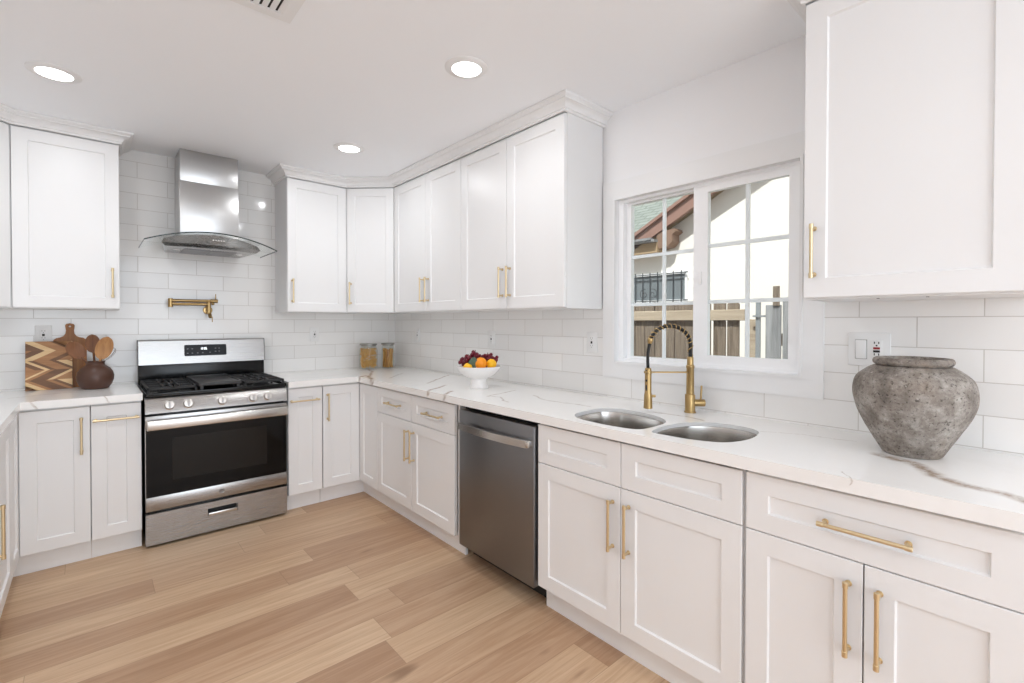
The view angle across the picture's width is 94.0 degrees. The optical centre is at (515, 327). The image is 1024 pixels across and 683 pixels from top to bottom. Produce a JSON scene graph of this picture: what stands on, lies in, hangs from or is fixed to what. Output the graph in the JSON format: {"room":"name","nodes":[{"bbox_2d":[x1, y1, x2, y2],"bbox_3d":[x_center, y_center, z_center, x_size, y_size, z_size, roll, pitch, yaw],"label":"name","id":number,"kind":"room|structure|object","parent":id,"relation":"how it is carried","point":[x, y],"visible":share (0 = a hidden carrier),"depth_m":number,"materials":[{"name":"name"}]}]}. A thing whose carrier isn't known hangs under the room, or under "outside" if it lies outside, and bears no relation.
{"room":"kitchen","nodes":[
{"label":"kitchen","id":0,"kind":"room"},
{"bbox_2d":[0,492,669,682],"bbox_3d":[0.115,1.339,0.813,3.289,0.060,7.440,-1,1,-42],"label":"floor","id":1,"kind":"structure","parent":0,"point":[345,589],"depth_m":2.13,"materials":[{"name":"brown wood"}]},
{"bbox_2d":[0,424,11,617],"bbox_3d":[-2.342,0.861,1.788,0.650,0.867,0.628,-1,1,-42],"label":"base cabinet","id":2,"kind":"object","parent":1,"relation":"on","point":[5,466],"visible":0.98,"depth_m":2.11,"materials":[{"name":"white paint"}]},
{"bbox_2d":[10,405,91,578],"bbox_3d":[-2.765,0.853,2.443,0.886,0.867,0.907,-1,1,-42],"label":"base cabinet","id":3,"kind":"object","parent":1,"relation":"on","point":[50,448],"visible":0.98,"depth_m":2.52,"materials":[{"name":"white paint"}]},
{"bbox_2d":[0,383,142,434],"bbox_3d":[-2.473,0.400,2.270,1.123,0.040,1.552,-1,1,-42],"label":"countertop","id":4,"kind":"structure","parent":3,"relation":"on","point":[12,403],"depth_m":2.62,"materials":[{"name":"white stone"}]},
{"bbox_2d":[25,341,72,390],"bbox_3d":[-2.828,0.227,2.898,0.206,0.292,0.057,-1,1,-42],"label":"cutting board","id":5,"kind":"object","parent":4,"relation":"on","point":[48,365],"visible":0.98,"depth_m":2.89,"materials":[{"name":"brown wood"}]},
{"bbox_2d":[53,323,86,386],"bbox_3d":[-2.789,0.171,2.991,0.156,0.401,0.058,-1,1,-42],"label":"paddle board","id":6,"kind":"object","parent":4,"relation":"on","point":[69,335],"visible":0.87,"depth_m":3.00,"materials":[{"name":"brown wood"}]},
{"bbox_2d":[76,361,113,389],"bbox_3d":[-2.587,0.288,2.941,0.179,0.168,0.179,-1,1,-42],"label":"utensil crock","id":7,"kind":"object","parent":4,"relation":"on","point":[94,375],"visible":0.99,"depth_m":2.89,"materials":[{"name":"brown ceramic"}]},
{"bbox_2d":[65,341,87,362],"bbox_3d":[-2.614,0.212,2.907,0.030,0.264,0.183,1,1,45],"label":"wooden spoon","id":8,"kind":"object","parent":7,"relation":"in","point":[75,350],"visible":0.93,"depth_m":2.88,"materials":[{"name":"brown wood"}]},
{"bbox_2d":[85,334,99,361],"bbox_3d":[-2.615,0.199,2.956,0.071,0.319,0.026,0,1,-30],"label":"wooden spoon","id":9,"kind":"object","parent":7,"relation":"in","point":[91,340],"visible":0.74,"depth_m":2.95,"materials":[{"name":"brown wood"}]},
{"bbox_2d":[95,337,113,360],"bbox_3d":[-2.545,0.206,2.940,0.110,0.306,0.020,0,1,-36],"label":"wooden spoon","id":10,"kind":"object","parent":7,"relation":"in","point":[104,347],"visible":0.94,"depth_m":2.94,"materials":[{"name":"brown wood"}]},
{"bbox_2d":[90,400,141,557],"bbox_3d":[-2.436,0.848,2.907,0.220,0.867,0.650,-1,1,-42],"label":"base cabinet","id":11,"kind":"object","parent":1,"relation":"on","point":[116,450],"visible":0.98,"depth_m":2.70,"materials":[{"name":"white paint"}]},
{"bbox_2d":[137,338,287,546],"bbox_3d":[-2.037,0.680,3.218,0.765,1.196,0.676,-1,1,-42],"label":"gas range","id":12,"kind":"object","parent":1,"relation":"on","point":[213,423],"visible":1,"depth_m":3.04,"materials":[{"name":"silver metal"}]},
{"bbox_2d":[138,381,285,397],"bbox_3d":[-2.031,0.385,3.209,0.763,0.026,0.560,-1,1,-42],"label":"cooktop","id":13,"kind":"object","parent":12,"relation":"in","point":[255,386],"depth_m":3.02,"materials":[{"name":"black metal"}]},
{"bbox_2d":[284,385,321,509],"bbox_3d":[-1.671,0.841,3.585,0.232,0.867,0.650,-1,1,-42],"label":"base cabinet","id":14,"kind":"object","parent":1,"relation":"on","point":[304,417],"visible":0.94,"depth_m":3.37,"materials":[{"name":"white paint"}]},
{"bbox_2d":[320,382,384,503],"bbox_3d":[-1.165,0.838,3.862,0.885,0.867,0.907,-1,1,-42],"label":"base cabinet","id":15,"kind":"object","parent":1,"relation":"on","point":[349,410],"visible":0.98,"depth_m":3.54,"materials":[{"name":"white paint"}]},
{"bbox_2d":[270,366,1023,532],"bbox_3d":[-0.198,0.399,2.590,1.128,0.040,4.092,-1,1,-42],"label":"countertop","id":16,"kind":"structure","parent":15,"relation":"on","point":[985,487],"depth_m":1.57,"materials":[{"name":"white stone"}]},
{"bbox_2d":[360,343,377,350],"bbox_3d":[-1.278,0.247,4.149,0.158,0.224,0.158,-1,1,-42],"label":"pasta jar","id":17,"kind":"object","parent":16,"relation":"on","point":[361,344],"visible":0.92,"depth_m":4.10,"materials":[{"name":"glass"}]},
{"bbox_2d":[360,347,376,368],"bbox_3d":[-1.279,0.260,4.150,0.143,0.181,0.144,-1,1,-42],"label":"pasta","id":18,"kind":"object","parent":17,"relation":"in","point":[372,362],"visible":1,"depth_m":4.11,"materials":[{"name":"beige food"}]},
{"bbox_2d":[381,343,394,366],"bbox_3d":[-1.142,0.246,4.270,0.118,0.224,0.118,-1,1,-42],"label":"pasta jar","id":19,"kind":"object","parent":16,"relation":"on","point":[383,344],"visible":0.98,"depth_m":4.23,"materials":[{"name":"clear glass"}]},
{"bbox_2d":[383,348,392,366],"bbox_3d":[-1.142,0.264,4.270,0.095,0.171,0.092,-1,1,-42],"label":"pasta","id":20,"kind":"object","parent":19,"relation":"in","point":[387,353],"visible":1,"depth_m":4.25,"materials":[{"name":"food"}]},
{"bbox_2d":[456,365,500,388],"bbox_3d":[-0.230,0.305,2.983,0.279,0.138,0.279,-1,1,-42],"label":"fruit bowl","id":21,"kind":"object","parent":16,"relation":"on","point":[478,376],"visible":0.93,"depth_m":2.91,"materials":[{"name":"white ceramic"}]},
{"bbox_2d":[458,354,471,365],"bbox_3d":[-0.301,0.204,2.970,0.095,0.083,0.098,-1,1,-42],"label":"grape bunch","id":22,"kind":"object","parent":21,"relation":"in","point":[463,360],"visible":0.58,"depth_m":2.95,"materials":[{"name":"food"}]},
{"bbox_2d":[470,350,478,358],"bbox_3d":[-0.256,0.177,2.995,0.047,0.079,0.056,0,1,26],"label":"grape bunch","id":23,"kind":"object","parent":22,"relation":"on","point":[475,354],"visible":0.77,"depth_m":2.98,"materials":[{"name":"food"}]},
{"bbox_2d":[463,363,471,367],"bbox_3d":[-0.290,0.235,2.921,0.069,0.051,0.048,-1,1,-42],"label":"lemon","id":24,"kind":"object","parent":21,"relation":"in","point":[466,365],"visible":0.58,"depth_m":2.90,"materials":[{"name":"yellow food"}]},
{"bbox_2d":[468,357,476,367],"bbox_3d":[-0.258,0.212,2.915,0.060,0.074,0.021,0,1,0],"label":"leaf","id":25,"kind":"object","parent":21,"relation":"in","point":[472,361],"visible":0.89,"depth_m":2.91,"materials":[{"name":"green plant"}]},
{"bbox_2d":[475,357,486,367],"bbox_3d":[-0.214,0.215,2.930,0.076,0.077,0.076,-1,1,-42],"label":"orange","id":26,"kind":"object","parent":21,"relation":"in","point":[481,362],"visible":0.82,"depth_m":2.90,"materials":[{"name":"orange food"}]},
{"bbox_2d":[478,352,497,366],"bbox_3d":[-0.184,0.202,3.022,0.152,0.094,0.075,0,1,5],"label":"grape bunch","id":27,"kind":"object","parent":21,"relation":"in","point":[487,356],"visible":0.44,"depth_m":3.00,"materials":[{"name":"food"}]},
{"bbox_2d":[487,358,496,367],"bbox_3d":[-0.150,0.221,2.956,0.064,0.065,0.064,-1,1,-42],"label":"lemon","id":28,"kind":"object","parent":21,"relation":"in","point":[491,362],"visible":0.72,"depth_m":2.93,"materials":[{"name":"yellow food"}]},
{"bbox_2d":[577,412,756,441],"bbox_3d":[0.577,0.508,1.951,0.741,0.207,0.364,1,1,43],"label":"sink","id":29,"kind":"object","parent":16,"relation":"in","point":[617,419],"visible":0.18,"depth_m":1.96,"materials":[{"name":"silver metal"}]},
{"bbox_2d":[643,323,705,412],"bbox_3d":[0.724,0.181,2.183,0.279,0.407,0.053,0,1,2],"label":"kitchen faucet","id":30,"kind":"object","parent":16,"relation":"on","point":[691,402],"visible":1,"depth_m":2.17,"materials":[{"name":"gold metal"}]},
{"bbox_2d":[852,356,979,459],"bbox_3d":[1.240,0.243,1.496,0.306,0.300,0.306,-1,1,-42],"label":"stone vase","id":31,"kind":"object","parent":16,"relation":"on","point":[915,407],"visible":1,"depth_m":1.40,"materials":[{"name":"grey stone"}]},
{"bbox_2d":[377,387,467,554],"bbox_3d":[-0.444,0.847,3.227,0.650,0.867,0.997,-1,1,-42],"label":"base cabinet","id":32,"kind":"object","parent":1,"relation":"on","point":[418,436],"visible":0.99,"depth_m":2.99,"materials":[{"name":"white paint"}]},
{"bbox_2d":[457,407,546,597],"bbox_3d":[0.088,0.858,2.587,0.647,0.860,0.603,-1,1,-42],"label":"dishwasher","id":33,"kind":"object","parent":1,"relation":"on","point":[498,453],"visible":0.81,"depth_m":2.35,"materials":[{"name":"silver metal"}]},
{"bbox_2d":[538,424,747,682],"bbox_3d":[0.619,0.862,2.029,0.650,0.867,0.918,-1,1,-42],"label":"base cabinet","id":34,"kind":"object","parent":1,"relation":"on","point":[643,549],"visible":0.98,"depth_m":1.76,"materials":[{"name":"white paint"}]},
{"bbox_2d":[745,471,1023,682],"bbox_3d":[1.131,0.869,1.452,0.650,0.867,0.610,-1,1,-42],"label":"base cabinet","id":35,"kind":"object","parent":1,"relation":"on","point":[842,587],"visible":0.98,"depth_m":1.24,"materials":[{"name":"white paint"}]},
{"bbox_2d":[0,0,805,176],"bbox_3d":[0.118,-1.210,0.783,3.289,0.100,7.440,-1,1,-42],"label":"ceiling","id":36,"kind":"structure","parent":0,"point":[223,78],"depth_m":2.10,"materials":[{"name":"white paint"}]},
{"bbox_2d":[24,61,82,83],"bbox_3d":[-2.130,-1.175,2.205,0.194,0.009,0.194,-1,1,-42],"label":"recessed light","id":37,"kind":"object","parent":36,"relation":"in","point":[53,72],"visible":1,"depth_m":2.19,"materials":[{"name":"white plastic"}]},
{"bbox_2d":[230,0,304,23],"bbox_3d":[-0.872,-1.166,1.604,0.310,0.009,0.330,-1,1,-42],"label":"ceiling vent","id":38,"kind":"object","parent":36,"relation":"in","point":[283,10],"visible":1,"depth_m":1.74,"materials":[{"name":"white metal"}]},
{"bbox_2d":[333,142,364,153],"bbox_3d":[-1.099,-1.185,3.153,0.194,0.009,0.194,-1,1,-42],"label":"recessed light","id":39,"kind":"object","parent":36,"relation":"in","point":[345,147],"visible":1,"depth_m":3.13,"materials":[{"name":"white plastic"}]},
{"bbox_2d":[445,56,487,78],"bbox_3d":[-0.222,-1.172,2.160,0.194,0.009,0.194,-1,1,-42],"label":"recessed light","id":40,"kind":"object","parent":36,"relation":"in","point":[463,67],"visible":1,"depth_m":2.15,"materials":[{"name":"white plastic"}]},
{"bbox_2d":[466,407,540,424],"bbox_3d":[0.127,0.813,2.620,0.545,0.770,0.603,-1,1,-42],"label":"control panel","id":41,"kind":"object","parent":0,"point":[473,409],"depth_m":2.41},
{"bbox_2d":[462,35,1008,454],"bbox_3d":[1.301,0.064,1.850,0.120,2.469,7.200,-1,1,-42],"label":"wall","id":42,"kind":"structure","parent":0,"point":[758,98],"depth_m":2.20,"materials":[{"name":"white paint"}]},
{"bbox_2d":[343,186,421,313],"bbox_3d":[-1.159,-0.661,4.066,0.592,1.072,0.588,-1,1,-42],"label":"upper cabinet","id":43,"kind":"object","parent":42,"relation":"attached to","point":[369,211],"visible":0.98,"depth_m":3.85,"materials":[{"name":"white paint"}]},
{"bbox_2d":[415,329,419,341],"bbox_3d":[-0.857,0.063,4.173,0.009,0.117,0.075,-1,1,-42],"label":"wall outlet","id":44,"kind":"object","parent":42,"relation":"attached to","point":[417,331],"visible":1,"depth_m":4.17,"materials":[{"name":"white plastic"}]},
{"bbox_2d":[266,89,613,187],"bbox_3d":[-0.664,-1.155,3.260,2.728,0.068,0.682,0,1,30],"label":"trim","id":45,"kind":"structure","parent":42,"relation":"attached to","point":[565,100],"depth_m":2.97,"materials":[{"name":"white wood"}]},
{"bbox_2d":[394,156,492,312],"bbox_3d":[-0.566,-0.654,3.578,0.351,1.072,0.926,-1,1,-42],"label":"upper cabinet","id":46,"kind":"object","parent":42,"relation":"attached to","point":[427,207],"visible":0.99,"depth_m":3.44,"materials":[{"name":"white paint"}]},
{"bbox_2d":[488,331,494,346],"bbox_3d":[-0.172,0.078,3.401,0.009,0.117,0.075,-1,1,-42],"label":"wall outlet","id":47,"kind":"object","parent":42,"relation":"attached to","point":[491,334],"visible":1,"depth_m":3.40,"materials":[{"name":"white plastic"}]},
{"bbox_2d":[490,334,492,343],"bbox_3d":[-0.174,0.078,3.400,0.003,0.068,0.033,-1,1,-42],"label":"receptacle","id":48,"kind":"object","parent":47,"relation":"attached to","point":[491,335],"depth_m":3.39,"materials":[{"name":"white plastic"}]},
{"bbox_2d":[461,111,602,311],"bbox_3d":[0.047,-0.645,2.887,0.351,1.072,0.920,-1,1,-42],"label":"upper cabinet","id":49,"kind":"object","parent":42,"relation":"attached to","point":[532,197],"visible":1,"depth_m":2.64,"materials":[{"name":"white paint"}]},
{"bbox_2d":[587,332,596,352],"bbox_3d":[0.434,0.082,2.718,0.009,0.117,0.075,-1,1,-42],"label":"wall outlet","id":50,"kind":"object","parent":42,"relation":"attached to","point":[591,336],"visible":1,"depth_m":2.71,"materials":[{"name":"white plastic"}]},
{"bbox_2d":[589,336,593,348],"bbox_3d":[0.432,0.082,2.717,0.003,0.068,0.033,-1,1,-42],"label":"receptacle","id":51,"kind":"object","parent":50,"relation":"attached to","point":[591,338],"depth_m":2.72,"materials":[{"name":"white plastic"}]},
{"bbox_2d":[618,160,799,373],"bbox_3d":[0.898,-0.250,2.307,0.108,0.871,0.904,-1,1,-42],"label":"window","id":52,"kind":"structure","parent":42,"relation":"in","point":[701,302],"depth_m":2.25,"materials":[{"name":"white plastic"}]},
{"bbox_2d":[632,198,692,357],"bbox_3d":[0.760,-0.255,2.462,0.010,0.819,0.376,-1,1,-42],"label":"grille","id":53,"kind":"object","parent":52,"relation":"attached to","point":[664,234],"depth_m":2.46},
{"bbox_2d":[708,184,788,356],"bbox_3d":[1.025,-0.253,2.119,0.010,0.766,0.349,-1,1,-42],"label":"grille","id":54,"kind":"object","parent":52,"relation":"attached to","point":[747,241],"depth_m":2.12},
{"bbox_2d":[395,297,1023,456],"bbox_3d":[0.225,0.129,2.968,0.008,0.491,4.100,-1,1,-42],"label":"backsplash","id":55,"kind":"structure","parent":42,"relation":"attached to","point":[984,337],"depth_m":1.85,"materials":[{"name":"tile"}]},
{"bbox_2d":[603,131,824,399],"bbox_3d":[0.844,-0.258,2.255,0.023,1.061,1.071,-1,1,-42],"label":"trim","id":56,"kind":"structure","parent":42,"relation":"attached to","point":[809,381],"depth_m":2.14,"materials":[{"name":"white wood"}]},
{"bbox_2d":[787,0,812,22],"bbox_3d":[1.253,-1.132,1.509,0.387,0.068,0.660,-1,1,-42],"label":"trim","id":57,"kind":"structure","parent":42,"relation":"attached to","point":[799,6],"depth_m":1.69,"materials":[{"name":"white wood"}]},
{"bbox_2d":[848,333,890,365],"bbox_3d":[1.291,0.079,1.748,0.015,0.122,0.128,-1,1,-42],"label":"outlet","id":58,"kind":"object","parent":42,"relation":"attached to","point":[862,347],"visible":0.88,"depth_m":1.75,"materials":[{"name":"white plastic"}]},
{"bbox_2d":[855,340,865,358],"bbox_3d":[1.274,0.078,1.764,0.011,0.068,0.033,-1,1,-42],"label":"rocker switch","id":59,"kind":"object","parent":58,"relation":"attached to","point":[860,345],"depth_m":1.76,"materials":[{"name":"white plastic"}]},
{"bbox_2d":[871,340,881,358],"bbox_3d":[1.307,0.079,1.730,0.003,0.068,0.033,-1,1,-42],"label":"receptacle","id":60,"kind":"object","parent":58,"relation":"attached to","point":[876,345],"depth_m":1.73,"materials":[{"name":"white plastic"}]},
{"bbox_2d":[804,0,1023,301],"bbox_3d":[1.260,-0.629,1.521,0.351,1.070,0.527,-1,1,-42],"label":"upper cabinet","id":61,"kind":"object","parent":42,"relation":"attached to","point":[914,186],"visible":1,"depth_m":1.42,"materials":[{"name":"white paint"}]},
{"bbox_3d":[-2.313,0.040,3.536,3.289,2.469,0.120,-1,1,-42],"label":"wall","id":62,"kind":"structure","parent":0,"visible":0},
{"bbox_2d":[0,120,14,308],"bbox_3d":[-2.996,-0.644,2.445,0.570,1.072,0.575,-1,1,-42],"label":"upper cabinet","id":63,"kind":"object","parent":62,"relation":"attached to","point":[5,146],"visible":0.74,"depth_m":2.59,"materials":[{"name":"white paint"}]},
{"bbox_2d":[0,103,132,155],"bbox_3d":[-2.651,-1.149,2.542,0.363,0.068,1.275,0,1,20],"label":"trim","id":64,"kind":"structure","parent":63,"relation":"attached to","point":[10,115],"depth_m":2.73,"materials":[{"name":"white wood"}]},
{"bbox_2d":[35,325,51,341],"bbox_3d":[-2.891,0.043,2.925,0.075,0.117,0.009,-1,1,-42],"label":"wall outlet","id":65,"kind":"object","parent":62,"relation":"attached to","point":[42,332],"visible":0.9,"depth_m":2.92,"materials":[{"name":"white plastic"}]},
{"bbox_2d":[40,329,46,340],"bbox_3d":[-2.890,0.043,2.924,0.033,0.068,0.003,-1,1,-42],"label":"receptacle","id":66,"kind":"object","parent":65,"relation":"attached to","point":[43,332],"depth_m":2.92,"materials":[{"name":"white plastic"}]},
{"bbox_2d":[10,124,119,309],"bbox_3d":[-2.684,-0.648,2.871,0.459,1.072,0.351,-1,1,-42],"label":"upper cabinet","id":67,"kind":"object","parent":62,"relation":"attached to","point":[65,188],"visible":0.99,"depth_m":2.76,"materials":[{"name":"white paint"}]},
{"bbox_2d":[168,294,217,321],"bbox_3d":[-2.293,-0.144,3.399,0.294,0.204,0.091,-1,1,-42],"label":"pot filler","id":68,"kind":"object","parent":62,"relation":"attached to","point":[207,309],"visible":1,"depth_m":3.40,"materials":[{"name":"gold metal"}]},
{"bbox_2d":[0,150,394,390],"bbox_3d":[-2.273,-0.414,3.480,3.041,1.560,0.008,-1,1,-42],"label":"backsplash","id":69,"kind":"structure","parent":62,"relation":"attached to","point":[244,287],"depth_m":3.39,"materials":[{"name":"tile"}]},
{"bbox_2d":[138,148,276,257],"bbox_3d":[-2.107,-0.857,3.289,0.746,0.668,0.486,-1,1,-42],"label":"range hood","id":70,"kind":"object","parent":62,"relation":"attached to","point":[206,185],"visible":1,"depth_m":3.25,"materials":[{"name":"silver metal"}]},
{"bbox_2d":[162,235,259,257],"bbox_3d":[-2.120,-0.569,3.307,0.564,0.092,0.443,-1,1,-42],"label":"hood","id":71,"kind":"object","parent":70,"relation":"attached to","point":[208,245],"depth_m":3.19,"materials":[{"name":"silver metal"}]},
{"bbox_2d":[275,177,345,312],"bbox_3d":[-1.625,-0.658,3.811,0.449,1.072,0.351,-1,1,-42],"label":"upper cabinet","id":72,"kind":"object","parent":62,"relation":"attached to","point":[310,217],"visible":0.97,"depth_m":3.70,"materials":[{"name":"white paint"}]},
{"bbox_2d":[310,327,318,340],"bbox_3d":[-1.683,0.053,3.998,0.075,0.117,0.009,-1,1,-42],"label":"wall outlet","id":73,"kind":"object","parent":62,"relation":"attached to","point":[314,331],"visible":1,"depth_m":3.99,"materials":[{"name":"white plastic"}]},
{"bbox_2d":[313,330,316,337],"bbox_3d":[-1.682,0.053,3.996,0.033,0.068,0.003,-1,1,-42],"label":"receptacle","id":74,"kind":"object","parent":73,"relation":"attached to","point":[314,331],"depth_m":4.00,"materials":[{"name":"white plastic"}]},
{"label":"outside","id":75,"kind":"structure","parent":0,"visible":0},
{"bbox_3d":[3.733,1.727,8.174,11.870,0.100,17.000,-1,1,-42],"label":"ground","id":76,"kind":"structure","parent":75,"visible":0},
{"bbox_2d":[634,303,744,358],"bbox_3d":[1.137,0.740,4.347,0.056,1.937,1.860,-1,1,-42],"label":"picket fence","id":77,"kind":"object","parent":76,"relation":"on","point":[646,318],"visible":0.09,"depth_m":4.05,"materials":[{"name":"brown wood"}]},
{"bbox_2d":[634,177,788,358],"bbox_3d":[4.136,-0.810,5.825,3.048,5.030,9.000,-1,1,-42],"label":"house","id":78,"kind":"structure","parent":76,"relation":"on","point":[769,260],"depth_m":5.78,"materials":[{"name":"beige paint"}]},
{"bbox_2d":[750,319,755,356],"bbox_3d":[1.828,0.825,3.705,0.040,1.785,0.100,-1,1,-42],"label":"board","id":79,"kind":"object","parent":76,"relation":"on","point":[752,321],"visible":0.06,"depth_m":3.67,"materials":[{"name":"beige wood"}]},
{"bbox_2d":[753,302,764,357],"bbox_3d":[1.830,0.761,3.593,0.045,1.915,0.087,-1,1,-42],"label":"gate post","id":80,"kind":"object","parent":76,"relation":"on","point":[758,315],"visible":0.38,"depth_m":3.59,"materials":[{"name":"grey metal"}]},
{"bbox_2d":[765,286,787,358],"bbox_3d":[2.102,0.710,3.286,0.065,2.025,0.727,-1,1,-42],"label":"gate","id":81,"kind":"object","parent":80,"relation":"attached to","point":[774,337],"visible":0.16,"depth_m":3.48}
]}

